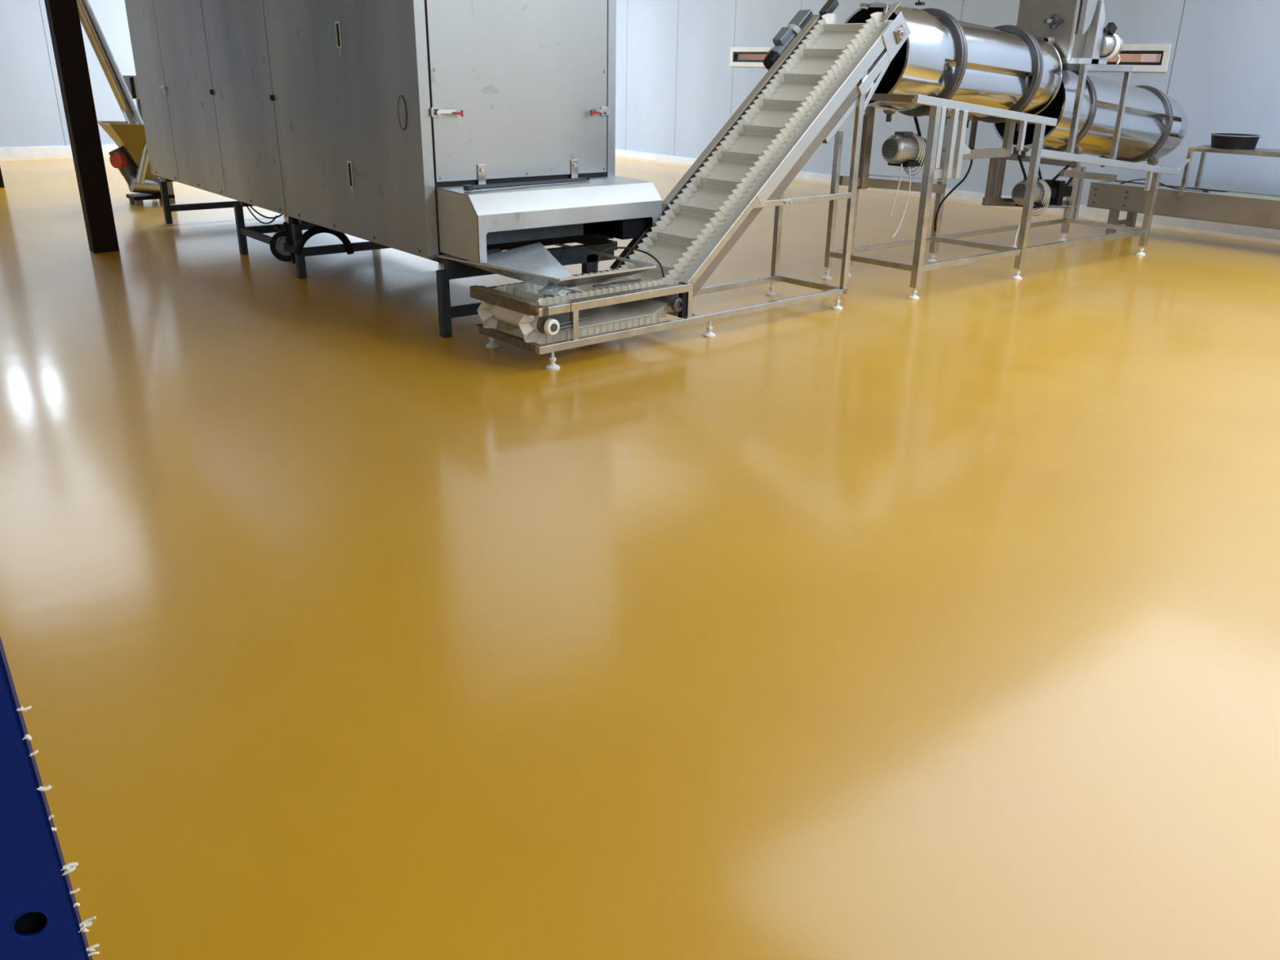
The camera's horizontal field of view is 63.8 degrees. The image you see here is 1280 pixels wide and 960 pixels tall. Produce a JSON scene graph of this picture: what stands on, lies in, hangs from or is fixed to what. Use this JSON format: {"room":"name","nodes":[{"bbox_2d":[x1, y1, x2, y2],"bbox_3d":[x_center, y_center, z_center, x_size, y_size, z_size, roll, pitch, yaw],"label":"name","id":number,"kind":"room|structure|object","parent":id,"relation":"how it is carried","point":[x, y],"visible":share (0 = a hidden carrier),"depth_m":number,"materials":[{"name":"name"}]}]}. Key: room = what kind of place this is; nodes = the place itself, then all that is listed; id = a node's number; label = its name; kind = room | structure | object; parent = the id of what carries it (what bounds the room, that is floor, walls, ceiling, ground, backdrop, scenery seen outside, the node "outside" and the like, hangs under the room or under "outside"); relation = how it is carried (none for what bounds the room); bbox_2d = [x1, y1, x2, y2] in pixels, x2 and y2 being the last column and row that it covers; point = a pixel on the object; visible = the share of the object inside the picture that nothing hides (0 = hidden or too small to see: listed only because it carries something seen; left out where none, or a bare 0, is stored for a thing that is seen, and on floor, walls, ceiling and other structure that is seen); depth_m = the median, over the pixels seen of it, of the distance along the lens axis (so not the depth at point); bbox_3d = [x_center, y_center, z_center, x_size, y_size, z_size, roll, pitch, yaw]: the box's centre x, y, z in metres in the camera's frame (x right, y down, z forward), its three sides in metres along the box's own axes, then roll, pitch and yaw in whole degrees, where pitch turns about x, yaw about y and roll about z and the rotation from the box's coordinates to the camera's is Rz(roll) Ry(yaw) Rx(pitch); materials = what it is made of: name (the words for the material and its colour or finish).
{"room":"factory floor","nodes":[
{"label":"factory floor","id":0,"kind":"room"},
{"bbox_2d":[0,0,137,147],"bbox_3d":[-10.928,-7.321,15.962,20.950,4.550,0.150,-16,28,-36],"label":"wall","id":1,"kind":"structure","parent":0,"point":[32,111],"depth_m":17.06,"materials":[{"name":"white paint"}]},
{"bbox_2d":[0,153,110,160],"bbox_3d":[-11.026,-5.160,16.616,20.600,0.050,0.110,-16,28,-36],"label":"trim","id":2,"kind":"structure","parent":1,"relation":"attached to","point":[55,157],"depth_m":17.29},
{"bbox_2d":[0,144,118,157],"bbox_3d":[-11.047,-5.254,16.608,20.600,0.170,0.040,-16,28,-36],"label":"baseboard","id":3,"kind":"structure","parent":1,"relation":"attached to","point":[106,148],"depth_m":17.31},
{"bbox_2d":[0,156,1279,959],"bbox_3d":[-2.002,-0.844,6.563,20.950,0.120,28.450,-16,28,-36],"label":"floor","id":4,"kind":"structure","parent":0,"point":[944,624],"depth_m":3.44,"materials":[{"name":"yellow paint"}]},
{"bbox_2d":[0,166,4,187],"bbox_3d":[-8.500,-5.976,12.743,0.220,4.550,0.170,-16,28,-36],"label":"steel column","id":5,"kind":"structure","parent":4,"relation":"on","point":[2,184],"depth_m":13.55,"materials":[{"name":"black metal"}]},
{"bbox_2d":[0,636,99,959],"bbox_3d":[-0.711,0.675,0.968,0.455,1.300,0.056,-12,26,-30],"label":"upright","id":6,"kind":"object","parent":4,"relation":"on","point":[40,918],"visible":1,"depth_m":0.92,"materials":[{"name":"paint"}]},
{"bbox_2d":[44,0,119,253],"bbox_3d":[-4.819,-4.188,8.479,0.210,4.550,0.170,-16,28,-36],"label":"steel column","id":7,"kind":"structure","parent":4,"relation":"on","point":[63,15],"depth_m":8.86,"materials":[{"name":"black metal"}]},
{"bbox_2d":[76,0,175,205],"bbox_3d":[-6.077,-4.745,11.706,1.033,3.125,0.613,-16,28,-36],"label":"conveyor","id":8,"kind":"object","parent":4,"relation":"on","point":[131,157],"visible":0.82,"depth_m":11.96,"materials":[{"name":"metal"}]},
{"bbox_2d":[122,75,142,120],"bbox_3d":[-6.273,-4.308,12.891,0.340,1.420,0.215,-16,28,-36],"label":"control box","id":9,"kind":"object","parent":8,"relation":"attached to","point":[131,81],"visible":0.19,"depth_m":12.61,"materials":[{"name":"metal"}]},
{"bbox_2d":[124,0,662,337],"bbox_3d":[-2.508,-3.308,8.598,1.547,2.906,6.627,-16,28,-36],"label":"oven","id":10,"kind":"object","parent":4,"relation":"on","point":[369,120],"visible":0.96,"depth_m":6.81,"materials":[{"name":"metal"}]},
{"bbox_2d":[244,202,282,224],"bbox_3d":[-3.193,-2.245,8.730,0.034,0.137,0.805,-16,28,-36],"label":"cable","id":11,"kind":"object","parent":10,"relation":"hanging from","point":[250,206],"visible":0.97,"depth_m":8.78,"materials":[{"name":"black rubber"}]},
{"bbox_2d":[270,216,354,263],"bbox_3d":[-2.724,-1.949,8.323,0.679,0.407,0.436,4,22,8],"label":"circulation blower","id":12,"kind":"object","parent":10,"relation":"hanging from","point":[285,236],"visible":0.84,"depth_m":8.39,"materials":[{"name":"black metal"}]},
{"bbox_2d":[463,176,589,191],"bbox_3d":[-0.708,-1.893,6.551,0.056,0.031,1.014,21,29,40],"label":"rod","id":13,"kind":"object","parent":10,"relation":"on","point":[466,187],"visible":1,"depth_m":6.49,"materials":[{"name":"paint"}]},
{"bbox_2d":[436,241,656,288],"bbox_3d":[-0.603,-1.358,6.424,0.946,0.174,1.096,-16,28,-36],"label":"chute","id":14,"kind":"object","parent":10,"relation":"attached to","point":[534,264],"visible":0.94,"depth_m":6.24,"materials":[{"name":"metal"}]},
{"bbox_2d":[595,246,664,277],"bbox_3d":[-0.123,-1.336,6.365,0.510,0.170,0.266,-13,26,-31],"label":"cable","id":15,"kind":"object","parent":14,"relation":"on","point":[615,247],"visible":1,"depth_m":6.43,"materials":[{"name":"black rubber"}]},
{"bbox_2d":[435,175,662,263],"bbox_3d":[-0.553,-1.718,6.698,1.439,0.397,0.488,-16,28,-36],"label":"hood","id":16,"kind":"object","parent":10,"relation":"attached to","point":[469,224],"depth_m":6.48,"materials":[{"name":"metal"}]},
{"bbox_2d":[469,0,911,370],"bbox_3d":[0.363,-2.094,6.779,3.264,2.114,0.953,-17,28,-38],"label":"conveyor","id":17,"kind":"object","parent":4,"relation":"on","point":[820,69],"visible":0.94,"depth_m":6.88,"materials":[{"name":"metal"}]},
{"bbox_2d":[537,284,571,297],"bbox_3d":[-0.513,-1.111,6.046,0.212,0.076,0.153,-16,28,-36],"label":"plastic film","id":18,"kind":"object","parent":17,"relation":"on","point":[550,291],"visible":0.94,"depth_m":6.00,"materials":[{"name":"clear plastic"}]},
{"bbox_2d":[822,63,875,143],"bbox_3d":[1.308,-2.678,7.283,0.603,0.511,0.600,-17,28,-38],"label":"bracket","id":19,"kind":"object","parent":17,"relation":"on","point":[841,82],"depth_m":6.97,"materials":[{"name":"metal"}]},
{"bbox_2d":[825,81,873,143],"bbox_3d":[1.436,-2.527,7.042,0.479,0.415,0.008,-17,28,-38],"label":"drip tray","id":20,"kind":"object","parent":17,"relation":"on","point":[844,97],"depth_m":6.98,"materials":[{"name":"metal"}]},
{"bbox_2d":[822,63,1181,299],"bbox_3d":[3.293,-2.760,9.097,4.260,1.710,1.032,-16,28,-36],"label":"stand","id":21,"kind":"object","parent":4,"relation":"on","point":[940,152],"visible":0.86,"depth_m":8.57,"materials":[{"name":"metal"}]},
{"bbox_2d":[881,116,926,237],"bbox_3d":[2.312,-2.599,8.651,0.812,1.021,0.248,-16,28,-36],"label":"motor","id":22,"kind":"object","parent":21,"relation":"on","point":[904,149],"visible":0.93,"depth_m":8.41,"materials":[{"name":"silver metal"}]},
{"bbox_2d":[881,139,897,158],"bbox_3d":[2.032,-2.693,8.368,0.006,0.146,0.157,-16,28,-36],"label":"fan grille","id":23,"kind":"object","parent":22,"relation":"attached to","point":[889,147],"depth_m":8.36,"materials":[{"name":"silver metal"}]},
{"bbox_2d":[844,0,1062,123],"bbox_3d":[2.495,-3.311,8.165,2.153,0.926,0.776,-16,28,-36],"label":"drum","id":24,"kind":"object","parent":21,"relation":"on","point":[1011,68],"visible":0.77,"depth_m":7.90,"materials":[{"name":"metal"}]},
{"bbox_2d":[933,146,973,231],"bbox_3d":[2.841,-2.624,9.286,0.543,0.709,0.054,-19,29,-40],"label":"power cable","id":25,"kind":"object","parent":21,"relation":"attached to","point":[971,148],"visible":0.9,"depth_m":9.24,"materials":[{"name":"black rubber"}]},
{"bbox_2d":[1010,154,1073,248],"bbox_3d":[3.849,-2.738,9.970,0.289,0.843,1.293,19,28,37],"label":"motor","id":26,"kind":"object","parent":21,"relation":"attached to","point":[1043,191],"visible":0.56,"depth_m":9.77,"materials":[{"name":"silver metal"}]},
{"bbox_2d":[1012,183,1026,198],"bbox_3d":[3.590,-2.715,9.718,0.006,0.150,0.161,-16,28,-36],"label":"fan grille","id":27,"kind":"object","parent":26,"relation":"attached to","point":[1019,189],"depth_m":9.72,"materials":[{"name":"silver metal"}]},
{"bbox_2d":[1042,179,1072,205],"bbox_3d":[4.090,-2.840,10.171,0.400,0.240,0.200,-16,28,-36],"label":"reduction gearbox","id":28,"kind":"object","parent":21,"relation":"on","point":[1059,189],"visible":0.56,"depth_m":10.08,"materials":[{"name":"black metal"}]},
{"bbox_2d":[1016,0,1123,64],"bbox_3d":[3.663,-4.106,8.624,0.690,1.148,0.723,-16,28,-36],"label":"hopper","id":29,"kind":"object","parent":21,"relation":"on","point":[1075,28],"visible":0.92,"depth_m":8.57,"materials":[{"name":"metal"}]},
{"bbox_2d":[992,70,1187,162],"bbox_3d":[4.382,-3.451,9.752,2.674,0.908,0.750,-16,28,-36],"label":"drum","id":30,"kind":"object","parent":21,"relation":"on","point":[1154,123],"visible":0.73,"depth_m":9.49,"materials":[{"name":"metal"}]},
{"bbox_2d":[1086,158,1279,234],"bbox_3d":[6.639,-2.366,9.407,1.116,0.858,5.420,-16,28,-36],"label":"conveyor","id":31,"kind":"object","parent":4,"relation":"on","point":[1260,210],"visible":0.83,"depth_m":10.63,"materials":[{"name":"metal"}]},
{"bbox_2d":[1120,178,1208,192],"bbox_3d":[5.538,-3.126,10.894,0.912,0.083,0.180,18,28,36],"label":"loose wire","id":32,"kind":"object","parent":31,"relation":"on","point":[1205,191],"visible":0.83,"depth_m":10.91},
{"bbox_2d":[1178,144,1279,196],"bbox_3d":[6.333,-2.953,10.063,0.560,0.493,1.940,-16,28,-36],"label":"frame","id":33,"kind":"object","parent":31,"relation":"on","point":[1204,148],"visible":0.99,"depth_m":10.39,"materials":[{"name":"metal"}]},
{"bbox_2d":[1210,133,1261,149],"bbox_3d":[5.946,-3.389,10.294,0.442,0.130,0.442,-16,28,-36],"label":"tub","id":34,"kind":"object","parent":33,"relation":"on","point":[1219,140],"visible":1,"depth_m":10.15,"materials":[{"name":"plastic"}]},
{"bbox_2d":[615,0,1279,205],"bbox_3d":[5.705,-5.240,11.548,0.122,4.550,28.600,-15,27,-35],"label":"wall","id":35,"kind":"structure","parent":0,"point":[677,86],"depth_m":13.53,"materials":[{"name":"white paint"}]},
{"bbox_2d":[729,47,772,66],"bbox_3d":[1.933,-6.649,16.175,0.068,0.290,1.470,-15,27,-35],"label":"window","id":36,"kind":"structure","parent":35,"relation":"in","point":[743,56],"depth_m":16.40,"materials":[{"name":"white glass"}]},
{"bbox_2d":[615,149,1279,244],"bbox_3d":[5.669,-3.160,12.252,0.056,0.125,28.400,-15,27,-35],"label":"baseboard","id":37,"kind":"structure","parent":35,"relation":"attached to","point":[1264,233],"depth_m":12.39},
{"bbox_2d":[1106,44,1172,71],"bbox_3d":[5.465,-4.899,11.934,0.069,0.290,1.390,-15,27,-35],"label":"window","id":38,"kind":"structure","parent":35,"relation":"in","point":[1143,57],"depth_m":11.62,"materials":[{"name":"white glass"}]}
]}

